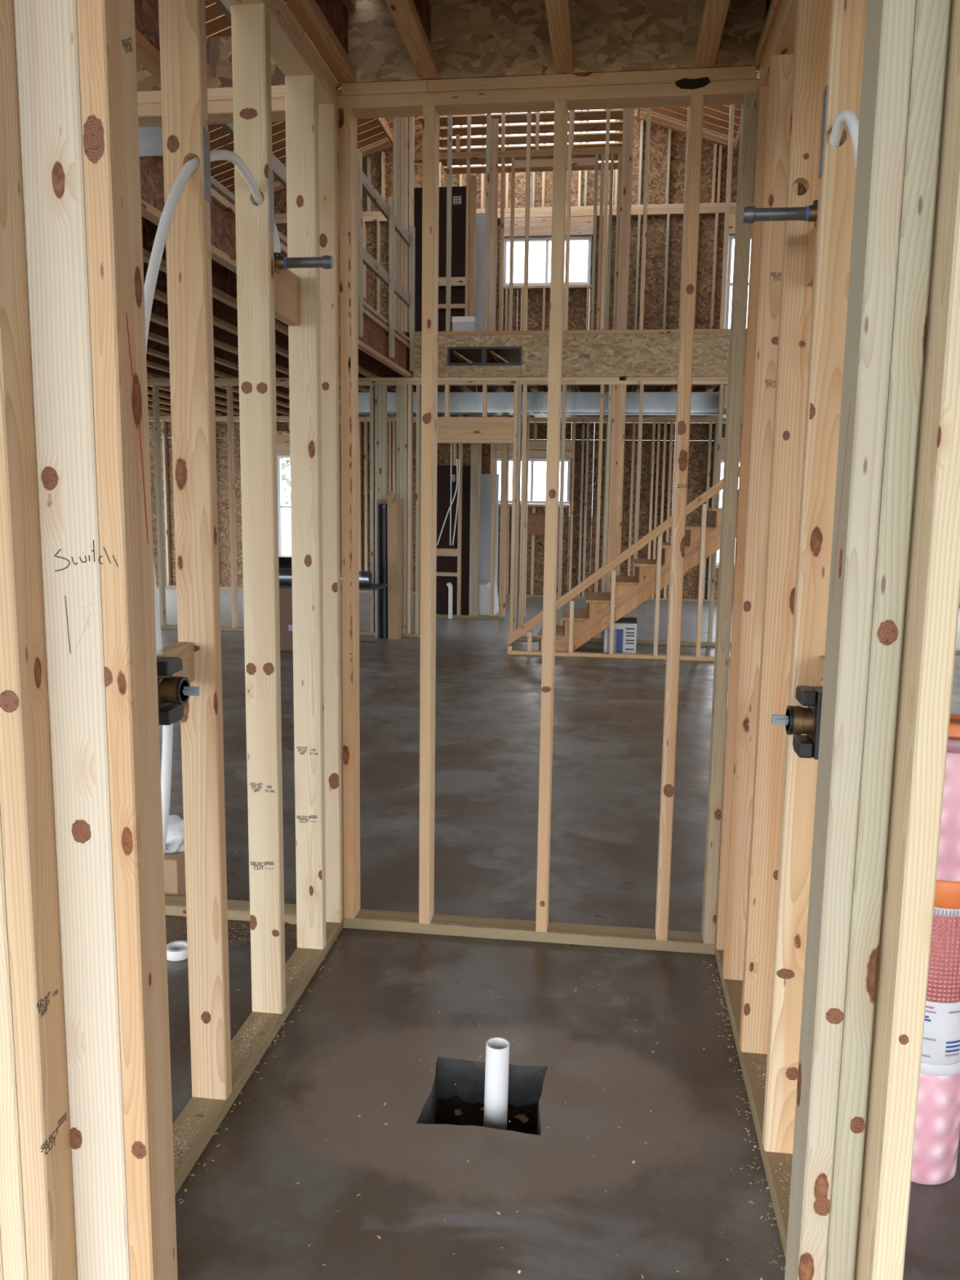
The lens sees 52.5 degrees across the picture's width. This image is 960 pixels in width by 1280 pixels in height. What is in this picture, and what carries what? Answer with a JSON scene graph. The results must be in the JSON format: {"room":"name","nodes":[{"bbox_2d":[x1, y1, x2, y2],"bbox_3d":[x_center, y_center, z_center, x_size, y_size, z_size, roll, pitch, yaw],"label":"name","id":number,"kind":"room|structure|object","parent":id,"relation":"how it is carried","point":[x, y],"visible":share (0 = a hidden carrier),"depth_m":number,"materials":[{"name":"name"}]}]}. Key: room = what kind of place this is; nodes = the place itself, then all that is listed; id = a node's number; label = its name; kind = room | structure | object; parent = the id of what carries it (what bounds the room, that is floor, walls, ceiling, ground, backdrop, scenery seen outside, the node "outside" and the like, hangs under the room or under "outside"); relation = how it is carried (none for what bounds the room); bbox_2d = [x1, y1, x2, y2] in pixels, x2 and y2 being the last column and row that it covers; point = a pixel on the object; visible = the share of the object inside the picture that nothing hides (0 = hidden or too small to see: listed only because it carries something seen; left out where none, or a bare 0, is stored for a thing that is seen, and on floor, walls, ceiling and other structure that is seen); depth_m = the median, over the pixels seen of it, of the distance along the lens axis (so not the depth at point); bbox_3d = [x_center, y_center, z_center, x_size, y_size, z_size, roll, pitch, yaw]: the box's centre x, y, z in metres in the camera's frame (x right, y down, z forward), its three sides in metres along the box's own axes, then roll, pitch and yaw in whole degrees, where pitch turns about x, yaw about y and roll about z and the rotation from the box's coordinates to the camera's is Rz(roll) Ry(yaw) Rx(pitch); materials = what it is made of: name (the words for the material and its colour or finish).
{"room":"building under construction","nodes":[
{"label":"building under construction","id":0,"kind":"room"},
{"bbox_2d":[156,0,343,1195],"bbox_3d":[-0.627,-0.232,2.310,0.089,2.772,2.034,2,8,7],"label":"wall","id":1,"kind":"structure","parent":0,"point":[306,300],"depth_m":2.56,"materials":[{"name":"brown wood"}]},
{"bbox_2d":[160,723,173,858],"bbox_3d":[-0.696,0.653,2.065,0.022,1.007,0.243,2,8,7],"label":"tube","id":2,"kind":"object","parent":1,"relation":"attached to","point":[167,731],"visible":0.26,"depth_m":2.10,"materials":[{"name":"white plastic"}]},
{"bbox_2d":[156,656,199,725],"bbox_3d":[-0.637,0.103,1.997,0.125,0.132,0.090,2,8,7],"label":"shower valve","id":3,"kind":"object","parent":1,"relation":"attached to","point":[173,692],"visible":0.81,"depth_m":1.98,"materials":[{"name":"black metal"}]},
{"bbox_2d":[201,126,211,203],"bbox_3d":[-0.585,-1.017,2.082,0.002,0.148,0.036,2,8,7],"label":"plate","id":4,"kind":"object","parent":1,"relation":"attached to","point":[206,134],"visible":1,"depth_m":2.08,"materials":[{"name":"metal"}]},
{"bbox_2d":[143,149,280,655],"bbox_3d":[-0.604,-0.578,2.283,0.037,1.130,0.815,2,8,8],"label":"tube","id":5,"kind":"object","parent":1,"relation":"attached to","point":[166,215],"visible":0.6,"depth_m":1.99,"materials":[{"name":"white plastic"}]},
{"bbox_2d":[267,168,274,232],"bbox_3d":[-0.531,-1.118,2.474,0.002,0.148,0.036,2,8,7],"label":"plate","id":6,"kind":"object","parent":1,"relation":"attached to","point":[271,193],"visible":1,"depth_m":2.47,"materials":[{"name":"metal"}]},
{"bbox_2d":[273,252,333,273],"bbox_3d":[-0.482,-1.013,2.611,0.174,0.048,0.036,2,8,7],"label":"pipe stub","id":7,"kind":"object","parent":1,"relation":"attached to","point":[326,262],"visible":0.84,"depth_m":2.60,"materials":[{"name":"grey metal"}]},
{"bbox_2d":[173,954,792,1211],"bbox_3d":[0.041,1.110,2.500,1.450,0.002,1.133,2,8,7],"label":"sawdust","id":8,"kind":"object","parent":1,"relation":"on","point":[255,1028],"visible":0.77,"depth_m":2.59,"materials":[{"name":"brown wood"}]},
{"bbox_2d":[137,66,759,954],"bbox_3d":[-0.972,-0.382,3.325,3.593,2.772,0.090,2,8,7],"label":"wall","id":9,"kind":"structure","parent":0,"point":[694,88],"depth_m":3.11,"materials":[{"name":"brown wood"}]},
{"bbox_2d":[133,0,782,416],"bbox_3d":[-0.273,-2.353,6.120,12.935,0.356,17.795,2,8,7],"label":"ceiling","id":10,"kind":"structure","parent":0,"point":[357,41],"depth_m":2.95,"materials":[{"name":"brown wood"}]},
{"bbox_2d":[138,126,163,155],"bbox_3d":[-1.268,-2.056,3.596,0.340,0.400,0.304,2,8,7],"label":"duct piece","id":11,"kind":"object","parent":10,"relation":"attached to","point":[150,138],"visible":0.02,"depth_m":3.62,"materials":[{"name":"silver metal"}]},
{"bbox_2d":[210,0,415,372],"bbox_3d":[-1.154,-3.124,7.150,0.133,1.450,6.198,2,8,7],"label":"railing","id":12,"kind":"object","parent":10,"relation":"attached to","point":[279,170],"visible":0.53,"depth_m":8.81,"materials":[{"name":"brown wood"}]},
{"bbox_2d":[404,186,484,337],"bbox_3d":[-0.367,-4.522,12.419,1.030,2.145,0.862,2,8,7],"label":"bath","id":13,"kind":"object","parent":10,"relation":"on","point":[458,193],"visible":0.27,"depth_m":11.99,"materials":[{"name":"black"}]},
{"bbox_2d":[452,315,476,331],"bbox_3d":[-0.175,-3.400,10.852,0.251,0.372,0.206,2,8,7],"label":"box","id":14,"kind":"object","parent":10,"relation":"on","point":[459,323],"visible":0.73,"depth_m":10.74,"materials":[{"name":"cardboard"}]},
{"bbox_2d":[358,386,742,417],"bbox_3d":[1.273,-2.701,11.036,5.511,0.313,0.390,2,8,7],"label":"duct","id":15,"kind":"object","parent":10,"relation":"hanging from","point":[579,404],"visible":0.44,"depth_m":10.93,"materials":[{"name":"silver metal"}]},
{"bbox_2d":[0,0,959,1279],"bbox_3d":[-1.107,-0.117,1.460,3.422,2.772,0.172,2,8,7],"label":"wall","id":16,"kind":"structure","parent":0,"point":[87,1177],"depth_m":1.33,"materials":[{"name":"brown wood"}]},
{"bbox_2d":[339,108,634,619],"bbox_3d":[-0.041,-3.299,11.968,3.630,6.120,0.179,2,8,7],"label":"wall","id":17,"kind":"structure","parent":0,"point":[588,157],"depth_m":11.68,"materials":[{"name":"brown wood"}]},
{"bbox_2d":[436,458,457,545],"bbox_3d":[-0.409,-1.718,12.155,0.270,1.073,0.026,3,8,16],"label":"tube","id":18,"kind":"object","parent":17,"relation":"attached to","point":[456,459],"visible":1,"depth_m":12.13,"materials":[{"name":"white plastic"}]},
{"bbox_2d":[449,443,452,545],"bbox_3d":[-0.365,-1.873,12.178,0.015,1.370,0.026,-2,9,-19],"label":"tube","id":19,"kind":"object","parent":17,"relation":"attached to","point":[451,443],"visible":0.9,"depth_m":12.19,"materials":[{"name":"white plastic"}]},
{"bbox_2d":[452,459,459,545],"bbox_3d":[-0.302,-1.722,12.191,0.091,1.071,0.027,2,8,7],"label":"tube","id":20,"kind":"object","parent":17,"relation":"attached to","point":[459,460],"visible":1,"depth_m":12.18,"materials":[{"name":"white plastic"}]},
{"bbox_2d":[282,511,736,588],"bbox_3d":[2.614,-1.081,19.873,180.000,0.001,200.000,2,8,7],"label":"ground","id":21,"kind":"structure","parent":0,"point":[286,516],"depth_m":44.53,"materials":[{"name":"white"}]},
{"bbox_2d":[222,421,290,504],"bbox_3d":[-6.075,-5.343,24.498,4.594,6.894,4.518,-2,9,-20],"label":"tree","id":22,"kind":"object","parent":21,"relation":"on","point":[286,495],"visible":0.03,"depth_m":24.45,"materials":[{"name":"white plant"}]},
{"bbox_2d":[204,0,842,195],"bbox_3d":[-0.074,-5.870,5.747,13.507,2.349,18.491,2,8,7],"label":"roof","id":23,"kind":"structure","parent":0,"point":[371,132],"depth_m":13.00,"materials":[{"name":"brown wood"}]},
{"bbox_2d":[146,104,959,654],"bbox_3d":[1.356,-3.622,9.940,11.100,7.372,0.103,2,8,7],"label":"wall","id":24,"kind":"structure","parent":0,"point":[601,357],"depth_m":10.16,"materials":[{"name":"brown wood"}]},
{"bbox_2d":[447,346,522,365],"bbox_3d":[0.068,-2.987,10.306,0.783,0.186,0.322,2,8,7],"label":"air vent","id":25,"kind":"object","parent":24,"relation":"in","point":[484,349],"visible":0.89,"depth_m":10.16,"materials":[{"name":"black plastic"}]},
{"bbox_2d":[148,108,959,608],"bbox_3d":[1.049,-4.428,14.761,13.200,7.593,0.121,2,8,7],"label":"wall","id":26,"kind":"structure","parent":0,"point":[668,139],"depth_m":14.79,"materials":[{"name":"brown wood"}]},
{"bbox_2d":[276,454,291,556],"bbox_3d":[-2.880,-2.139,15.652,0.752,1.639,0.080,2,8,7],"label":"window","id":27,"kind":"structure","parent":26,"relation":"in","point":[279,457],"depth_m":15.66,"materials":[{"name":"white plastic"}]},
{"bbox_2d":[495,457,570,504],"bbox_3d":[0.810,-2.469,15.110,1.180,0.695,0.080,2,8,7],"label":"window","id":28,"kind":"structure","parent":26,"relation":"in","point":[532,460],"depth_m":15.05,"materials":[{"name":"white plastic"}]},
{"bbox_2d":[503,235,591,285],"bbox_3d":[1.008,-5.687,14.629,1.309,0.698,0.080,2,8,7],"label":"window","id":29,"kind":"structure","parent":26,"relation":"in","point":[547,239],"depth_m":14.59,"materials":[{"name":"white plastic"}]},
{"bbox_2d":[715,459,740,565],"bbox_3d":[3.966,-1.927,14.763,0.757,1.593,0.080,2,8,7],"label":"window","id":30,"kind":"structure","parent":26,"relation":"in","point":[722,460],"depth_m":14.73,"materials":[{"name":"white plastic"}]},
{"bbox_2d":[724,235,751,328],"bbox_3d":[4.014,-5.231,14.289,0.752,1.362,0.080,2,8,7],"label":"window","id":31,"kind":"structure","parent":26,"relation":"in","point":[731,237],"depth_m":14.29,"materials":[{"name":"white plastic"}]},
{"bbox_2d":[156,587,959,1279],"bbox_3d":[-0.195,0.659,6.436,13.600,0.150,18.400,2,8,7],"label":"floor","id":32,"kind":"structure","parent":0,"point":[356,1044],"depth_m":2.77,"materials":[{"name":"concrete"}]},
{"bbox_2d":[163,851,186,896],"bbox_3d":[-1.312,0.861,3.804,0.435,0.163,0.358,2,8,7],"label":"carton","id":33,"kind":"object","parent":32,"relation":"on","point":[174,864],"visible":0.11,"depth_m":3.61,"materials":[{"name":"brown cardboard"}]},
{"bbox_2d":[164,814,184,853],"bbox_3d":[-1.183,0.729,3.680,0.183,0.136,0.154,2,8,7],"label":"plastic bag","id":34,"kind":"object","parent":33,"relation":"on","point":[175,842],"visible":0.46,"depth_m":3.63,"materials":[{"name":"white plastic"}]},
{"bbox_2d":[166,940,187,960],"bbox_3d":[-0.991,1.020,3.191,0.088,0.031,0.088,2,8,7],"label":"tape roll","id":35,"kind":"object","parent":32,"relation":"on","point":[177,950],"visible":0.77,"depth_m":3.16,"materials":[{"name":"white plastic"}]},
{"bbox_2d":[165,915,296,950],"bbox_3d":[-0.954,1.006,3.330,0.725,0.022,0.280,2,8,7],"label":"sawdust","id":36,"kind":"object","parent":32,"relation":"on","point":[244,925],"visible":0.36,"depth_m":3.35},
{"bbox_2d":[279,583,388,650],"bbox_3d":[-1.565,-0.242,9.803,1.200,0.639,0.602,2,8,7],"label":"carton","id":37,"kind":"object","parent":32,"relation":"on","point":[285,590],"visible":0.25,"depth_m":9.55,"materials":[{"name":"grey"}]},
{"bbox_2d":[278,556,341,570],"bbox_3d":[-1.730,-0.701,9.782,0.850,0.268,0.268,2,8,7],"label":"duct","id":38,"kind":"object","parent":37,"relation":"on","point":[285,562],"visible":0.02,"depth_m":9.69,"materials":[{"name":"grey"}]},
{"bbox_2d":[279,568,372,586],"bbox_3d":[-1.624,-0.613,9.566,1.120,0.158,0.158,2,8,7],"label":"duct","id":39,"kind":"object","parent":37,"relation":"on","point":[285,575],"visible":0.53,"depth_m":9.53,"materials":[{"name":"silver metal"}]},
{"bbox_2d":[359,636,377,642],"bbox_3d":[-1.191,-0.004,10.290,0.218,0.046,0.154,0,8,-2],"label":"wire offcut","id":40,"kind":"object","parent":32,"relation":"on","point":[375,637],"visible":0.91,"depth_m":10.25,"materials":[{"name":"black plastic"}]},
{"bbox_2d":[379,503,387,637],"bbox_3d":[-1.028,-0.743,10.517,0.120,1.442,0.120,2,8,7],"label":"tube","id":41,"kind":"object","parent":32,"relation":"on","point":[383,507],"visible":0.78,"depth_m":10.47,"materials":[{"name":"black plastic"}]},
{"bbox_2d":[375,490,402,639],"bbox_3d":[-0.980,-0.807,10.460,0.254,1.588,0.244,2,8,7],"label":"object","id":42,"kind":"object","parent":32,"relation":"on","point":[394,505],"visible":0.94,"depth_m":10.40,"materials":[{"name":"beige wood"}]},
{"bbox_2d":[446,582,453,618],"bbox_3d":[-0.389,-0.507,12.409,0.053,0.455,0.218,-1,8,-10],"label":"pipe","id":43,"kind":"object","parent":32,"relation":"on","point":[449,585],"visible":1,"depth_m":12.31,"materials":[{"name":"white plastic"}]},
{"bbox_2d":[435,465,498,615],"bbox_3d":[-0.212,-1.312,12.852,0.870,1.928,0.862,2,8,7],"label":"bath","id":44,"kind":"object","parent":32,"relation":"on","point":[444,563],"visible":0.59,"depth_m":12.52,"materials":[{"name":"white"}]},
{"bbox_2d":[168,935,785,1279],"bbox_3d":[-0.312,1.136,2.544,1.998,0.003,1.603,2,8,7],"label":"wood shavings","id":45,"kind":"object","parent":32,"relation":"on","point":[722,1002],"visible":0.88,"depth_m":2.36},
{"bbox_2d":[454,1106,528,1123],"bbox_3d":[-0.008,1.243,2.516,0.233,0.008,0.150,-5,10,-34],"label":"chips","id":46,"kind":"object","parent":32,"relation":"on","point":[523,1118],"visible":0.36,"depth_m":2.54,"materials":[{"name":"brown"}]},
{"bbox_2d":[483,1037,509,1129],"bbox_3d":[0.041,1.147,2.464,0.063,0.266,0.065,2,8,7],"label":"drain pipe","id":47,"kind":"object","parent":32,"relation":"on","point":[497,1049],"visible":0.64,"depth_m":2.44,"materials":[{"name":"white plastic"}]},
{"bbox_2d":[603,617,637,653],"bbox_3d":[1.406,-0.043,9.774,0.330,0.334,0.350,2,8,7],"label":"printed box","id":48,"kind":"object","parent":32,"relation":"on","point":[625,628],"visible":0.69,"depth_m":9.61,"materials":[{"name":"white cardboard"}]},
{"bbox_2d":[537,488,738,651],"bbox_3d":[2.281,-1.129,9.663,3.323,2.541,0.896,2,8,7],"label":"staircase","id":49,"kind":"structure","parent":32,"relation":"on","point":[631,592],"depth_m":9.44,"materials":[{"name":"brown wood"}]},
{"bbox_2d":[911,713,959,1184],"bbox_3d":[1.008,0.684,2.170,0.177,1.039,0.178,2,8,7],"label":"roll","id":50,"kind":"object","parent":32,"relation":"on","point":[937,1129],"visible":0.47,"depth_m":2.10,"materials":[{"name":"pink plastic"}]},
{"bbox_2d":[923,1036,936,1040],"bbox_3d":[0.972,0.867,2.114,0.035,0.004,0.002,4,9,22],"label":"print","id":51,"kind":"object","parent":50,"relation":"attached to","point":[925,1038],"depth_m":2.11,"materials":[{"name":"grey"}]},
{"bbox_2d":[924,1009,936,1013],"bbox_3d":[0.971,0.804,2.106,0.031,0.004,0.001,4,9,24],"label":"print","id":52,"kind":"object","parent":50,"relation":"on","point":[927,1011],"depth_m":2.10,"materials":[{"name":"grey"}]},
{"bbox_2d":[945,1053,959,1057],"bbox_3d":[1.028,0.903,2.115,0.035,0.004,0.002,-1,8,-15],"label":"print","id":53,"kind":"object","parent":50,"relation":"on","point":[947,1055],"depth_m":2.11,"materials":[{"name":"grey"}]},
{"bbox_2d":[945,1048,959,1052],"bbox_3d":[1.028,0.893,2.114,0.035,0.004,0.002,-1,8,-15],"label":"print","id":54,"kind":"object","parent":50,"relation":"on","point":[946,1050],"depth_m":2.11,"materials":[{"name":"blue"}]},
{"bbox_2d":[946,1044,959,1048],"bbox_3d":[1.028,0.883,2.112,0.035,0.004,0.002,-1,8,-15],"label":"print","id":55,"kind":"object","parent":50,"relation":"on","point":[948,1046],"depth_m":2.11,"materials":[{"name":"blue"}]},
{"bbox_2d":[946,1040,959,1044],"bbox_3d":[1.028,0.873,2.111,0.035,0.004,0.002,-1,8,-15],"label":"print","id":56,"kind":"object","parent":50,"relation":"on","point":[948,1042],"depth_m":2.11,"materials":[{"name":"blue"}]},
{"bbox_2d":[948,1010,959,1013],"bbox_3d":[1.029,0.804,2.101,0.035,0.004,0.002,-1,8,-15],"label":"print","id":57,"kind":"object","parent":50,"relation":"on","point":[949,1011],"depth_m":2.10,"materials":[{"name":"grey"}]},
{"bbox_2d":[506,466,739,662],"bbox_3d":[2.260,-1.407,9.120,3.978,3.245,0.089,2,8,7],"label":"wall","id":58,"kind":"structure","parent":0,"point":[700,500],"depth_m":9.33,"materials":[{"name":"brown wood"}]},
{"bbox_2d":[715,0,866,1260],"bbox_3d":[0.725,-0.189,2.135,0.089,2.772,2.034,2,8,7],"label":"wall","id":59,"kind":"structure","parent":0,"point":[799,270],"depth_m":2.37,"materials":[{"name":"brown wood"}]},
{"bbox_2d":[742,200,817,226],"bbox_3d":[0.668,-0.930,2.122,0.182,0.048,0.036,2,8,7],"label":"pipe stub","id":60,"kind":"object","parent":59,"relation":"attached to","point":[807,213],"visible":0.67,"depth_m":2.11,"materials":[{"name":"grey metal"}]},
{"bbox_2d":[771,685,822,759],"bbox_3d":[0.634,0.158,1.898,0.125,0.132,0.090,2,8,7],"label":"shower valve","id":61,"kind":"object","parent":59,"relation":"attached to","point":[797,720],"visible":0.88,"depth_m":1.87,"materials":[{"name":"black metal"}]},
{"bbox_2d":[817,84,828,179],"bbox_3d":[0.677,-1.001,1.918,0.002,0.168,0.036,2,8,7],"label":"plate","id":62,"kind":"object","parent":59,"relation":"attached to","point":[825,91],"visible":1,"depth_m":1.91,"materials":[{"name":"metal"}]},
{"bbox_2d":[822,109,859,685],"bbox_3d":[0.697,-0.466,1.941,0.048,1.090,0.350,1,8,4],"label":"tube","id":63,"kind":"object","parent":59,"relation":"attached to","point":[848,117],"visible":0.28,"depth_m":1.82,"materials":[{"name":"white plastic"}]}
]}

